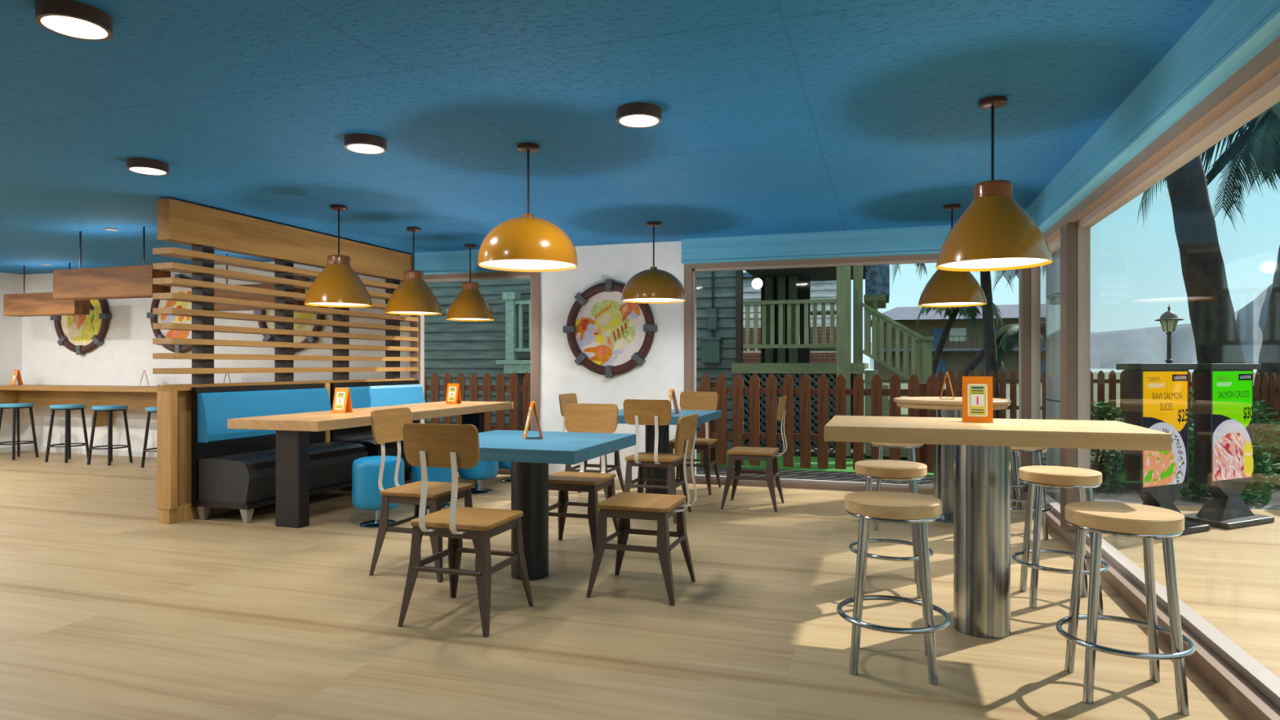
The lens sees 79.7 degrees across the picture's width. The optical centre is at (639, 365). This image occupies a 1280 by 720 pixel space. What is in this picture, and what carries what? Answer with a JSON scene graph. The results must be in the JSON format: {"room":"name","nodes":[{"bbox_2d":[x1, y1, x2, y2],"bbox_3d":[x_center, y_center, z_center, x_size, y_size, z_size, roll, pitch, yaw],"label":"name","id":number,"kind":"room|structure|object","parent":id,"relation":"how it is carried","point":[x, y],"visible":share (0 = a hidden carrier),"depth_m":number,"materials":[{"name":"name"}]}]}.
{"room":"eatery","nodes":[
{"label":"eatery","id":0,"kind":"room"},
{"bbox_2d":[0,272,22,448],"bbox_3d":[-10.387,-0.037,5.740,0.200,2.475,11.020,0,0,18],"label":"wall","id":1,"kind":"structure","parent":0,"point":[11,326],"depth_m":10.61,"materials":[{"name":"paint"}]},
{"bbox_2d":[22,240,684,482],"bbox_3d":[-2.450,-0.037,8.885,13.010,2.475,0.200,0,0,18],"label":"wall","id":2,"kind":"structure","parent":0,"point":[127,349],"depth_m":9.19,"materials":[{"name":"paint"}]},
{"bbox_2d":[0,384,156,426],"bbox_3d":[-6.237,0.535,8.136,6.230,0.530,3.510,0,0,18],"label":"counter","id":3,"kind":"object","parent":2,"relation":"attached to","point":[42,395],"depth_m":9.90,"materials":[{"name":"brown wood"}]},
{"bbox_2d":[0,384,156,392],"bbox_3d":[-6.237,0.297,8.136,6.230,0.055,3.510,0,0,18],"label":"countertop","id":4,"kind":"structure","parent":3,"relation":"on","point":[16,387],"depth_m":9.74,"materials":[{"name":"brown wood"}]},
{"bbox_2d":[50,299,111,355],"bbox_3d":[-7.565,-0.655,10.370,1.030,1.030,0.084,0,0,18],"label":"food picture","id":5,"kind":"object","parent":2,"relation":"attached to","point":[80,334],"visible":0.65,"depth_m":10.35,"materials":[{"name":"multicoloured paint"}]},
{"bbox_2d":[60,299,102,346],"bbox_3d":[-7.561,-0.655,10.384,0.820,0.820,0.001,0,0,18],"label":"print","id":6,"kind":"object","parent":5,"relation":"attached to","point":[77,330],"depth_m":10.38},
{"bbox_2d":[21,445,156,457],"bbox_3d":[-5.709,1.165,9.805,6.240,0.070,0.030,0,0,18],"label":"baseboard","id":7,"kind":"structure","parent":2,"relation":"attached to","point":[24,448],"depth_m":10.35,"materials":[{"name":"white paint"}]},
{"bbox_2d":[146,274,191,353],"bbox_3d":[-5.908,-0.650,9.841,1.030,1.030,0.084,0,0,18],"label":"food picture","id":8,"kind":"object","parent":2,"relation":"attached to","point":[154,318],"visible":0.3,"depth_m":9.88,"materials":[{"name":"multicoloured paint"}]},
{"bbox_2d":[157,286,191,345],"bbox_3d":[-5.903,-0.650,9.855,0.820,0.820,0.001,0,0,18],"label":"print","id":9,"kind":"object","parent":8,"relation":"attached to","point":[162,318],"depth_m":9.88},
{"bbox_2d":[253,275,324,354],"bbox_3d":[-4.250,-0.645,9.312,1.030,1.030,0.084,0,0,18],"label":"food picture","id":10,"kind":"object","parent":2,"relation":"attached to","point":[271,338],"visible":0.24,"depth_m":9.27,"materials":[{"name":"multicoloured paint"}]},
{"bbox_2d":[265,288,316,342],"bbox_3d":[-4.246,-0.645,9.326,0.820,0.820,0.001,0,0,18],"label":"print","id":11,"kind":"object","parent":10,"relation":"attached to","point":[271,313],"depth_m":9.29},
{"bbox_2d":[414,249,505,275],"bbox_3d":[-1.835,-1.155,8.517,1.525,0.240,0.128,0,0,18],"label":"trim","id":12,"kind":"structure","parent":2,"relation":"attached to","point":[451,261],"depth_m":8.56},
{"bbox_2d":[410,271,539,474],"bbox_3d":[-1.848,0.077,8.641,1.625,2.245,0.140,0,0,18],"label":"window","id":13,"kind":"structure","parent":2,"relation":"in","point":[419,375],"depth_m":8.48,"materials":[{"name":"brown"}]},
{"bbox_2d":[563,279,657,377],"bbox_3d":[-0.320,-0.385,8.058,1.030,1.030,0.084,0,0,18],"label":"food picture","id":14,"kind":"object","parent":2,"relation":"attached to","point":[608,335],"visible":0.92,"depth_m":8.07,"materials":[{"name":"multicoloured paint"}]},
{"bbox_2d":[574,291,645,366],"bbox_3d":[-0.317,-0.380,8.071,0.820,0.828,0.003,0,0,18],"label":"print","id":15,"kind":"object","parent":14,"relation":"attached to","point":[609,330],"depth_m":8.07},
{"bbox_2d":[680,225,953,264],"bbox_3d":[1.890,-1.153,7.328,3.055,0.243,0.128,0,0,18],"label":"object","id":16,"kind":"structure","parent":2,"relation":"attached to","point":[925,240],"depth_m":7.33,"materials":[{"name":"wood"}]},
{"bbox_2d":[684,253,1021,498],"bbox_3d":[2.006,0.077,7.411,3.225,2.245,0.140,0,0,18],"label":"window","id":17,"kind":"structure","parent":2,"relation":"in","point":[690,270],"depth_m":7.54,"materials":[{"name":"brown"}]},
{"bbox_2d":[0,0,1215,274],"bbox_3d":[-4.174,-1.350,3.809,13.210,0.150,11.120,0,0,18],"label":"ceiling","id":18,"kind":"structure","parent":0,"point":[779,117],"depth_m":3.84,"materials":[{"name":"paint"}]},
{"bbox_2d":[3,262,89,316],"bbox_3d":[-7.478,-0.953,9.656,1.240,0.645,0.190,0,0,18],"label":"wood beam","id":19,"kind":"structure","parent":18,"relation":"attached to","point":[24,304],"depth_m":9.56,"materials":[{"name":"brown wood"}]},
{"bbox_2d":[35,0,112,40],"bbox_3d":[-2.044,-1.248,2.773,0.226,0.055,0.226,0,0,18],"label":"light","id":20,"kind":"object","parent":18,"relation":"attached to","point":[72,19],"visible":1,"depth_m":2.73,"materials":[{"name":"brown"}]},
{"bbox_2d":[40,15,107,39],"bbox_3d":[-2.044,-1.233,2.773,0.198,0.024,0.198,0,0,18],"label":"diffuser","id":21,"kind":"object","parent":20,"relation":"attached to","point":[77,27],"depth_m":2.76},
{"bbox_2d":[53,226,170,300],"bbox_3d":[-4.945,-0.953,7.168,1.240,0.645,0.190,0,0,18],"label":"wood beam","id":22,"kind":"structure","parent":18,"relation":"attached to","point":[135,281],"depth_m":7.07,"materials":[{"name":"brown wood"}]},
{"bbox_2d":[126,157,168,175],"bbox_3d":[-3.091,-1.248,4.818,0.226,0.055,0.226,0,0,18],"label":"light","id":23,"kind":"object","parent":18,"relation":"attached to","point":[143,166],"visible":1,"depth_m":4.76,"materials":[{"name":"brown"}]},
{"bbox_2d":[129,167,166,174],"bbox_3d":[-3.091,-1.233,4.818,0.198,0.024,0.198,0,0,18],"label":"diffuser","id":24,"kind":"object","parent":23,"relation":"attached to","point":[144,171],"depth_m":4.82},
{"bbox_2d":[213,253,305,311],"bbox_3d":[-4.354,-0.953,8.659,1.240,0.645,0.190,0,0,18],"label":"wood beam","id":25,"kind":"structure","parent":18,"relation":"attached to","point":[216,294],"depth_m":8.57,"materials":[{"name":"brown wood"}]},
{"bbox_2d":[303,204,372,307],"bbox_3d":[-2.409,-0.878,6.133,0.510,0.793,0.510,0,0,18],"label":"pendant lamp","id":26,"kind":"object","parent":18,"relation":"hanging from","point":[337,285],"visible":1,"depth_m":6.00,"materials":[{"name":"orange metal"}]},
{"bbox_2d":[307,302,368,305],"bbox_3d":[-2.409,-0.499,6.133,0.488,0.006,0.488,0,0,18],"label":"diffuser","id":27,"kind":"object","parent":26,"relation":"attached to","point":[308,304],"depth_m":6.21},
{"bbox_2d":[344,133,386,154],"bbox_3d":[-1.548,-1.248,4.325,0.226,0.055,0.226,0,0,18],"label":"light","id":28,"kind":"object","parent":18,"relation":"attached to","point":[358,143],"visible":1,"depth_m":4.26,"materials":[{"name":"brown"}]},
{"bbox_2d":[346,144,383,153],"bbox_3d":[-1.548,-1.233,4.325,0.198,0.024,0.198,0,0,18],"label":"diffuser","id":29,"kind":"object","parent":28,"relation":"attached to","point":[358,148],"depth_m":4.33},
{"bbox_2d":[384,226,441,315],"bbox_3d":[-2.101,-0.878,7.116,0.510,0.793,0.510,0,0,18],"label":"pendant lamp","id":30,"kind":"object","parent":18,"relation":"hanging from","point":[412,296],"visible":1,"depth_m":6.98,"materials":[{"name":"orange metal"}]},
{"bbox_2d":[445,244,494,320],"bbox_3d":[-1.793,-0.878,8.098,0.510,0.793,0.510,0,0,18],"label":"pendant lamp","id":31,"kind":"object","parent":18,"relation":"hanging from","point":[469,304],"visible":1,"depth_m":7.96,"materials":[{"name":"orange metal"}]},
{"bbox_2d":[477,142,577,271],"bbox_3d":[-0.648,-0.925,4.448,0.574,0.699,0.574,0,0,18],"label":"dome pendant lamp","id":32,"kind":"object","parent":18,"relation":"hanging from","point":[526,242],"visible":1,"depth_m":4.26,"materials":[{"name":"gold metal"}]},
{"bbox_2d":[480,259,574,269],"bbox_3d":[-0.648,-0.593,4.448,0.552,0.006,0.552,0,0,18],"label":"diffuser","id":33,"kind":"object","parent":32,"relation":"attached to","point":[486,264],"depth_m":4.47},
{"bbox_2d":[616,102,661,128],"bbox_3d":[-0.005,-1.248,3.833,0.226,0.055,0.226,0,0,18],"label":"light","id":34,"kind":"object","parent":18,"relation":"attached to","point":[632,115],"visible":1,"depth_m":3.77,"materials":[{"name":"brown"}]},
{"bbox_2d":[619,115,658,127],"bbox_3d":[-0.005,-1.233,3.833,0.198,0.024,0.198,0,0,18],"label":"diffuser","id":35,"kind":"object","parent":34,"relation":"attached to","point":[628,121],"depth_m":3.84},
{"bbox_2d":[621,221,685,303],"bbox_3d":[0.122,-0.925,6.847,0.574,0.699,0.574,0,0,18],"label":"dome pendant lamp","id":36,"kind":"object","parent":18,"relation":"hanging from","point":[652,286],"visible":1,"depth_m":6.66,"materials":[{"name":"orange metal"}]},
{"bbox_2d":[624,297,683,302],"bbox_3d":[0.122,-0.593,6.847,0.552,0.006,0.552,0,0,18],"label":"diffuser","id":37,"kind":"object","parent":36,"relation":"attached to","point":[626,300],"depth_m":6.92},
{"bbox_2d":[918,204,986,306],"bbox_3d":[2.486,-0.878,6.109,0.510,0.793,0.510,0,0,18],"label":"pendant lamp","id":38,"kind":"object","parent":18,"relation":"hanging from","point":[945,288],"visible":0.67,"depth_m":5.96,"materials":[{"name":"orange metal"}]},
{"bbox_2d":[923,302,981,305],"bbox_3d":[2.486,-0.499,6.109,0.488,0.006,0.488,0,0,18],"label":"diffuser","id":39,"kind":"object","parent":38,"relation":"attached to","point":[924,303],"depth_m":6.13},
{"bbox_2d":[935,95,1053,271],"bbox_3d":[1.694,-0.878,3.684,0.510,0.793,0.510,0,0,18],"label":"pendant lamp","id":40,"kind":"object","parent":18,"relation":"hanging from","point":[994,233],"visible":1,"depth_m":3.57,"materials":[{"name":"gold metal"}]},
{"bbox_2d":[939,257,1048,268],"bbox_3d":[1.694,-0.499,3.684,0.488,0.006,0.488,0,0,18],"label":"diffuser","id":41,"kind":"object","parent":40,"relation":"attached to","point":[944,263],"depth_m":3.70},
{"bbox_2d":[0,451,1247,719],"bbox_3d":[-4.325,1.260,3.732,12.970,0.120,10.880,0,0,18],"label":"floor","id":42,"kind":"structure","parent":0,"point":[108,611],"depth_m":3.57,"materials":[{"name":"brown wood"}]},
{"bbox_2d":[0,403,39,460],"bbox_3d":[-8.052,0.848,9.897,0.400,0.707,0.400,0,0,13],"label":"counter stool","id":43,"kind":"object","parent":42,"relation":"on","point":[15,406],"visible":1,"depth_m":9.89,"materials":[{"name":"blue"}]},
{"bbox_2d":[44,404,88,462],"bbox_3d":[-7.176,0.848,9.617,0.400,0.707,0.400,0,0,13],"label":"counter stool","id":44,"kind":"object","parent":42,"relation":"on","point":[68,407],"visible":0.98,"depth_m":9.52,"materials":[{"name":"black metal"}]},
{"bbox_2d":[87,404,133,465],"bbox_3d":[-6.477,0.848,9.373,0.400,0.707,0.400,0,0,13],"label":"counter stool","id":45,"kind":"object","parent":42,"relation":"on","point":[109,408],"visible":1,"depth_m":9.27,"materials":[{"name":"black metal"}]},
{"bbox_2d":[140,406,156,467],"bbox_3d":[-5.658,0.848,9.111,0.400,0.707,0.400,0,0,13],"label":"counter stool","id":46,"kind":"object","parent":42,"relation":"on","point":[152,409],"visible":0.34,"depth_m":9.00,"materials":[{"name":"black metal"}]},
{"bbox_2d":[191,382,368,523],"bbox_3d":[-2.995,0.685,6.530,0.552,1.030,1.420,0,0,18],"label":"bench","id":47,"kind":"object","parent":42,"relation":"on","point":[231,468],"visible":0.77,"depth_m":6.10,"materials":[{"name":"black"}]},
{"bbox_2d":[197,387,331,442],"bbox_3d":[-3.156,0.405,6.581,0.115,0.380,1.400,0,0,18],"label":"backrest cushion","id":48,"kind":"object","parent":47,"relation":"on","point":[215,406],"depth_m":6.31,"materials":[{"name":"blue leather"}]},
{"bbox_2d":[198,441,368,504],"bbox_3d":[-2.967,0.886,6.521,0.492,0.328,1.400,0,0,18],"label":"seat cushion","id":49,"kind":"object","parent":47,"relation":"on","point":[247,476],"depth_m":5.98,"materials":[{"name":"grey leather"}]},
{"bbox_2d":[152,198,418,524],"bbox_3d":[-3.107,-0.028,7.279,0.193,2.455,3.180,0,0,18],"label":"partition","id":50,"kind":"structure","parent":42,"relation":"on","point":[206,229],"depth_m":6.42,"materials":[{"name":"brown wood"}]},
{"bbox_2d":[227,400,513,528],"bbox_3d":[-2.233,0.800,7.048,0.820,0.800,3.030,0,0,18],"label":"table","id":51,"kind":"object","parent":42,"relation":"on","point":[292,430],"visible":0.79,"depth_m":5.69,"materials":[{"name":"brown wood"}]},
{"bbox_2d":[332,387,352,413],"bbox_3d":[-2.512,0.294,6.470,0.128,0.210,0.104,0,0,16],"label":"stand","id":52,"kind":"object","parent":51,"relation":"on","point":[342,403],"visible":1,"depth_m":6.45,"materials":[{"name":"orange"}]},
{"bbox_2d":[445,383,461,404],"bbox_3d":[-1.943,0.294,7.989,0.128,0.210,0.104,0,0,16],"label":"stand","id":53,"kind":"object","parent":51,"relation":"on","point":[453,393],"visible":1,"depth_m":7.96,"materials":[{"name":"orange"}]},
{"bbox_2d":[329,380,425,488],"bbox_3d":[-2.524,0.685,8.007,0.552,1.030,1.420,0,0,18],"label":"bench","id":54,"kind":"object","parent":42,"relation":"on","point":[371,393],"visible":0.18,"depth_m":7.76,"materials":[{"name":"black"}]},
{"bbox_2d":[335,435,411,469],"bbox_3d":[-2.496,0.886,7.997,0.492,0.328,1.400,0,0,18],"label":"seat cushion","id":55,"kind":"object","parent":54,"relation":"on","point":[373,449],"depth_m":7.45,"materials":[{"name":"grey leather"}]},
{"bbox_2d":[334,384,425,408],"bbox_3d":[-2.685,0.405,8.058,0.115,0.380,1.400,0,0,18],"label":"backrest cushion","id":56,"kind":"object","parent":54,"relation":"on","point":[362,396],"depth_m":8.03,"materials":[{"name":"blue leather"}]},
{"bbox_2d":[351,455,404,528],"bbox_3d":[-1.968,0.948,5.772,0.374,0.505,0.374,0,0,18],"label":"upholstered stool","id":57,"kind":"object","parent":42,"relation":"on","point":[366,495],"visible":0.74,"depth_m":5.62,"materials":[{"name":"blue"}]},
{"bbox_2d":[368,407,476,582],"bbox_3d":[-1.274,0.731,4.532,0.512,0.938,0.460,0,0,18],"label":"dining chair","id":58,"kind":"object","parent":42,"relation":"on","point":[387,424],"visible":0.77,"depth_m":4.45,"materials":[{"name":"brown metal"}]},
{"bbox_2d":[411,465,451,509],"bbox_3d":[-1.750,0.948,6.521,0.374,0.505,0.374,0,0,18],"label":"upholstered stool","id":59,"kind":"object","parent":42,"relation":"on","point":[434,474],"visible":0.09,"depth_m":6.37,"materials":[{"name":"leather"}]},
{"bbox_2d":[397,422,533,637],"bbox_3d":[-0.828,0.731,3.654,0.460,0.938,0.512,0,0,18],"label":"dining chair","id":60,"kind":"object","parent":42,"relation":"on","point":[455,446],"visible":1,"depth_m":3.47,"materials":[{"name":"brown wood"}]},
{"bbox_2d":[457,460,498,493],"bbox_3d":[-1.532,0.948,7.270,0.374,0.505,0.374,0,0,18],"label":"upholstered stool","id":61,"kind":"object","parent":42,"relation":"on","point":[484,469],"visible":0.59,"depth_m":7.13,"materials":[{"name":"leather"}]},
{"bbox_2d":[478,430,635,580],"bbox_3d":[-0.629,0.810,4.378,0.960,0.780,0.980,0,0,18],"label":"dining table","id":62,"kind":"object","parent":42,"relation":"on","point":[530,458],"visible":0.83,"depth_m":4.28,"materials":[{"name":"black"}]},
{"bbox_2d":[522,400,543,439],"bbox_3d":[-0.616,0.314,4.417,0.104,0.210,0.128,0,0,-14],"label":"stand","id":63,"kind":"object","parent":62,"relation":"on","point":[532,405],"visible":1,"depth_m":4.38,"materials":[{"name":"orange"}]},
{"bbox_2d":[548,403,618,555],"bbox_3d":[-0.399,0.731,4.999,0.460,0.938,0.512,0,0,18],"label":"dining chair","id":64,"kind":"object","parent":42,"relation":"on","point":[579,417],"visible":0.66,"depth_m":5.15,"materials":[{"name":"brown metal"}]},
{"bbox_2d":[559,393,624,499],"bbox_3d":[-0.445,0.731,6.965,0.512,0.938,0.460,0,0,18],"label":"dining chair","id":65,"kind":"object","parent":42,"relation":"on","point":[565,399],"visible":0.38,"depth_m":7.01,"materials":[{"name":"wood"}]},
{"bbox_2d":[586,413,697,606],"bbox_3d":[0.035,0.731,4.104,0.512,0.938,0.460,0,0,18],"label":"dining chair","id":66,"kind":"object","parent":42,"relation":"on","point":[624,506],"visible":1,"depth_m":3.97,"materials":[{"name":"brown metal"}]},
{"bbox_2d":[622,399,691,523],"bbox_3d":[0.122,0.731,6.090,0.460,0.938,0.512,0,0,18],"label":"dining chair","id":67,"kind":"object","parent":42,"relation":"on","point":[637,412],"visible":0.93,"depth_m":5.89,"materials":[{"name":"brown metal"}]},
{"bbox_2d":[617,408,721,494],"bbox_3d":[0.153,0.810,6.827,0.960,0.780,0.980,0,0,18],"label":"dining table","id":68,"kind":"object","parent":42,"relation":"on","point":[704,415],"visible":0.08,"depth_m":6.73,"materials":[{"name":"black"}]},
{"bbox_2d":[669,391,721,494],"bbox_3d":[0.516,0.731,7.405,0.460,0.938,0.512,0,0,18],"label":"dining chair","id":69,"kind":"object","parent":42,"relation":"on","point":[688,400],"visible":0.67,"depth_m":7.55,"materials":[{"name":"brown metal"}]},
{"bbox_2d":[720,395,786,512],"bbox_3d":[0.986,0.731,6.540,0.512,0.938,0.460,0,0,18],"label":"dining chair","id":70,"kind":"object","parent":42,"relation":"on","point":[769,455],"visible":1,"depth_m":6.40,"materials":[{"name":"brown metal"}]},
{"bbox_2d":[848,459,933,598],"bbox_3d":[1.354,0.867,4.144,0.435,0.668,0.435,0,0,18],"label":"bar stool","id":71,"kind":"object","parent":42,"relation":"on","point":[882,469],"visible":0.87,"depth_m":4.00,"materials":[{"name":"silver metal"}]},
{"bbox_2d":[836,490,951,684],"bbox_3d":[1.014,0.867,3.078,0.435,0.668,0.435,0,0,18],"label":"bar stool","id":72,"kind":"object","parent":42,"relation":"on","point":[889,506],"visible":1,"depth_m":2.97,"materials":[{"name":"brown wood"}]},
{"bbox_2d":[870,442,923,530],"bbox_3d":[1.902,0.867,5.681,0.435,0.668,0.435,0,0,18],"label":"bar stool","id":73,"kind":"object","parent":42,"relation":"on","point":[912,447],"visible":0.24,"depth_m":5.54,"materials":[{"name":"silver metal"}]},
{"bbox_2d":[893,396,1011,523],"bbox_3d":[2.462,0.733,6.069,0.864,0.935,0.864,0,0,18],"label":"bar table","id":74,"kind":"object","parent":42,"relation":"on","point":[946,406],"visible":0.52,"depth_m":5.96,"materials":[{"name":"brown wood"}]},
{"bbox_2d":[824,415,1172,638],"bbox_3d":[1.532,0.732,3.484,1.300,0.937,0.730,0,0,18],"label":"bar table","id":75,"kind":"object","parent":42,"relation":"on","point":[981,451],"visible":0.99,"depth_m":3.37,"materials":[{"name":"brown wood"}]},
{"bbox_2d":[962,376,993,422],"bbox_3d":[1.567,0.157,3.562,0.128,0.210,0.104,0,0,22],"label":"stand","id":76,"kind":"object","parent":75,"relation":"on","point":[977,391],"visible":1,"depth_m":3.54,"materials":[{"name":"orange"}]},
{"bbox_2d":[1010,451,1026,508],"bbox_3d":[3.019,0.867,6.468,0.435,0.668,0.435,0,0,18],"label":"bar stool","id":77,"kind":"object","parent":42,"relation":"on","point":[1014,455],"visible":0.23,"depth_m":6.31,"materials":[{"name":"silver metal"}]},
{"bbox_2d":[1010,446,1053,540],"bbox_3d":[2.697,0.867,5.458,0.435,0.668,0.435,0,0,18],"label":"bar stool","id":78,"kind":"object","parent":42,"relation":"on","point":[1034,451],"visible":0.38,"depth_m":5.29,"materials":[{"name":"silver metal"}]},
{"bbox_2d":[1012,465,1109,613],"bbox_3d":[2.129,0.867,3.892,0.435,0.668,0.435,0,0,18],"label":"bar stool","id":79,"kind":"object","parent":42,"relation":"on","point":[1041,476],"visible":0.86,"depth_m":3.81,"materials":[{"name":"silver metal"}]},
{"bbox_2d":[1055,501,1195,715],"bbox_3d":[1.778,0.867,2.823,0.435,0.668,0.435,0,0,18],"label":"bar stool","id":80,"kind":"object","parent":42,"relation":"on","point":[1147,522],"visible":1,"depth_m":2.73,"materials":[{"name":"silver metal"}]},
{"bbox_3d":[1.960,-0.038,1.799,0.300,2.475,10.620,0,0,18],"label":"wall","id":81,"kind":"structure","parent":0,"visible":0},
{"bbox_2d":[1021,217,1062,538],"bbox_3d":[3.237,0.077,6.063,0.140,2.245,1.680,0,0,18],"label":"window","id":82,"kind":"structure","parent":81,"relation":"in","point":[1030,277],"depth_m":6.78,"materials":[{"name":"brown"}]},
{"bbox_2d":[1025,0,1279,233],"bbox_3d":[1.780,-1.150,1.857,0.078,0.250,10.620,0,0,18],"label":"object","id":83,"kind":"structure","parent":81,"relation":"attached to","point":[1228,34],"depth_m":3.13,"materials":[{"name":"wood"}]},
{"bbox_2d":[1062,35,1279,719],"bbox_3d":[1.929,0.077,1.966,0.140,2.245,6.920,0,0,18],"label":"window","id":84,"kind":"structure","parent":81,"relation":"in","point":[1246,683],"depth_m":3.51,"materials":[{"name":"brown"}]},
{"label":"outside","id":85,"kind":"structure","parent":0,"visible":0},
{"bbox_2d":[870,283,1272,368],"bbox_3d":[300.231,-31.430,412.192,338.989,65.859,311.552,0,0,18],"label":"hill","id":86,"kind":"structure","parent":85,"point":[1148,344],"depth_m":375.56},
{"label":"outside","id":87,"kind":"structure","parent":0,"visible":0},
{"bbox_2d":[696,466,1015,485],"bbox_3d":[-2.552,1.236,9.585,13.310,0.048,1.230,0,0,18],"label":"asphalt","id":88,"kind":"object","parent":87,"point":[793,474],"depth_m":8.43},
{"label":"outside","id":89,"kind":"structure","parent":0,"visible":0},
{"bbox_2d":[1102,502,1279,678],"bbox_3d":[3.071,1.260,0.941,2.820,0.119,11.660,0,0,18],"label":"deck","id":90,"kind":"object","parent":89,"point":[1230,578],"depth_m":4.36,"materials":[{"name":"brown wood"}]},
{"bbox_2d":[1045,248,1060,504],"bbox_3d":[3.648,-0.090,6.562,0.240,2.620,0.400,0,0,18],"label":"stone pillar","id":91,"kind":"structure","parent":90,"relation":"on","point":[1052,269],"depth_m":6.52,"materials":[{"name":"stone"}]},
{"bbox_2d":[1115,363,1209,538],"bbox_3d":[3.777,0.594,5.586,0.660,1.212,0.360,0,0,-25],"label":"menu sign","id":92,"kind":"object","parent":90,"relation":"on","point":[1157,394],"visible":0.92,"depth_m":5.51,"materials":[{"name":"black"}]},
{"bbox_2d":[1182,364,1274,529],"bbox_3d":[4.491,0.594,5.883,0.660,1.212,0.360,0,0,-25],"label":"menu sign","id":93,"kind":"object","parent":90,"relation":"on","point":[1223,393],"visible":0.98,"depth_m":5.80,"materials":[{"name":"black"}]},
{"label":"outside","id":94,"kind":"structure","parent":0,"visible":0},
{"bbox_2d":[696,371,1279,483],"bbox_3d":[34.255,1.380,41.552,360.000,0.240,220.000,0,0,18],"label":"ground","id":95,"kind":"structure","parent":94,"point":[904,384],"depth_m":26.91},
{"bbox_2d":[424,264,933,457],"bbox_3d":[-0.590,-0.425,12.869,10.250,3.250,3.240,0,0,18],"label":"house","id":96,"kind":"structure","parent":95,"relation":"on","point":[502,344],"depth_m":11.03,"materials":[{"name":"teal"}]},
{"bbox_2d":[742,272,836,420],"bbox_3d":[3.135,-0.375,16.157,2.350,3.150,0.910,0,0,18],"label":"window","id":97,"kind":"structure","parent":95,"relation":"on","point":[819,289],"depth_m":15.86,"materials":[{"name":"glass"}]},
{"bbox_2d":[863,303,1045,381],"bbox_3d":[25.310,-1.675,60.887,14.200,5.750,10.600,0,0,18],"label":"building","id":98,"kind":"structure","parent":95,"relation":"on","point":[962,344],"depth_m":57.45,"materials":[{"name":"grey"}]},
{"bbox_2d":[916,302,1003,375],"bbox_3d":[7.922,-0.251,19.146,1.965,3.049,2.303,0,0,18],"label":"palm tree","id":99,"kind":"object","parent":95,"relation":"on","point":[972,311],"visible":0.34,"depth_m":18.92,"materials":[{"name":"green plant"}]},
{"bbox_2d":[891,262,1044,418],"bbox_3d":[7.092,-1.190,16.011,3.249,4.899,3.591,0,0,-15],"label":"palm tree","id":100,"kind":"object","parent":95,"relation":"on","point":[988,330],"visible":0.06,"depth_m":15.88,"materials":[{"name":"green plant"}]},
{"bbox_2d":[962,318,1045,376],"bbox_3d":[8.063,0.134,16.879,3.165,2.329,1.887,0,0,18],"label":"palm tree","id":101,"kind":"object","parent":95,"relation":"on","point":[1006,336],"visible":0.43,"depth_m":16.59,"materials":[{"name":"green plant"}]},
{"bbox_2d":[932,369,1124,421],"bbox_3d":[7.539,0.655,15.086,3.909,1.130,0.151,0,0,18],"label":"picket fence","id":102,"kind":"object","parent":95,"relation":"on","point":[1100,380],"visible":0.38,"depth_m":14.94,"materials":[{"name":"wood"}]},
{"bbox_2d":[1155,305,1183,363],"bbox_3d":[16.502,-0.340,23.915,0.740,3.200,0.729,0,0,18],"label":"street lamp","id":103,"kind":"object","parent":95,"relation":"on","point":[1168,320],"visible":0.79,"depth_m":23.84,"materials":[{"name":"grey metal"}]},
{"bbox_2d":[1137,101,1279,439],"bbox_3d":[10.264,-1.513,11.676,4.346,5.603,4.368,0,0,18],"label":"palm tree","id":104,"kind":"object","parent":95,"relation":"on","point":[1265,154],"visible":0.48,"depth_m":11.68,"materials":[{"name":"green plant"}]},
{"bbox_2d":[1166,154,1263,466],"bbox_3d":[6.078,-2.436,9.466,4.204,7.475,4.519,0,0,38],"label":"palm tree","id":105,"kind":"object","parent":95,"relation":"on","point":[1211,308],"visible":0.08,"depth_m":9.37,"materials":[{"name":"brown plant"}]},
{"bbox_2d":[1188,370,1279,461],"bbox_3d":[8.215,0.655,10.399,0.151,1.130,8.109,0,0,18],"label":"picket fence","id":106,"kind":"object","parent":95,"relation":"on","point":[1274,388],"visible":0.14,"depth_m":9.66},
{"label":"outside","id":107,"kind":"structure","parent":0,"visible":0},
{"bbox_2d":[696,453,933,475],"bbox_3d":[-2.163,1.232,10.804,13.310,0.056,1.330,0,0,18],"label":"lawn","id":108,"kind":"structure","parent":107,"point":[849,461],"depth_m":9.20,"materials":[{"name":"green plant"}]},
{"bbox_2d":[424,372,973,472],"bbox_3d":[-0.011,0.655,9.518,7.809,1.130,0.151,0,0,18],"label":"picket fence","id":109,"kind":"object","parent":108,"relation":"on","point":[717,427],"visible":0.47,"depth_m":8.90,"materials":[{"name":"wood"}]},
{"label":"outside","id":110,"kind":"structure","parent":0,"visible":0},
{"bbox_2d":[1014,479,1279,510],"bbox_3d":[5.248,1.240,7.384,2.890,0.040,1.940,0,0,18],"label":"pavement","id":111,"kind":"structure","parent":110,"point":[1123,495],"depth_m":6.99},
{"bbox_2d":[1041,400,1124,491],"bbox_3d":[4.456,0.782,7.557,0.921,0.891,0.696,0,0,18],"label":"bush","id":112,"kind":"object","parent":111,"relation":"on","point":[1104,411],"visible":0.36,"depth_m":7.42,"materials":[{"name":"green plant"}]},
{"bbox_2d":[1178,423,1279,504],"bbox_3d":[5.225,0.854,6.892,0.848,0.760,0.622,0,0,18],"label":"bush","id":113,"kind":"object","parent":111,"relation":"on","point":[1196,490],"visible":0.17,"depth_m":6.73,"materials":[{"name":"green plant"}]},
{"bbox_2d":[1188,387,1279,489],"bbox_3d":[5.867,0.741,7.886,1.543,1.038,0.974,0,0,18],"label":"bush","id":114,"kind":"object","parent":111,"relation":"on","point":[1272,442],"visible":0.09,"depth_m":7.63,"materials":[{"name":"green plant"}]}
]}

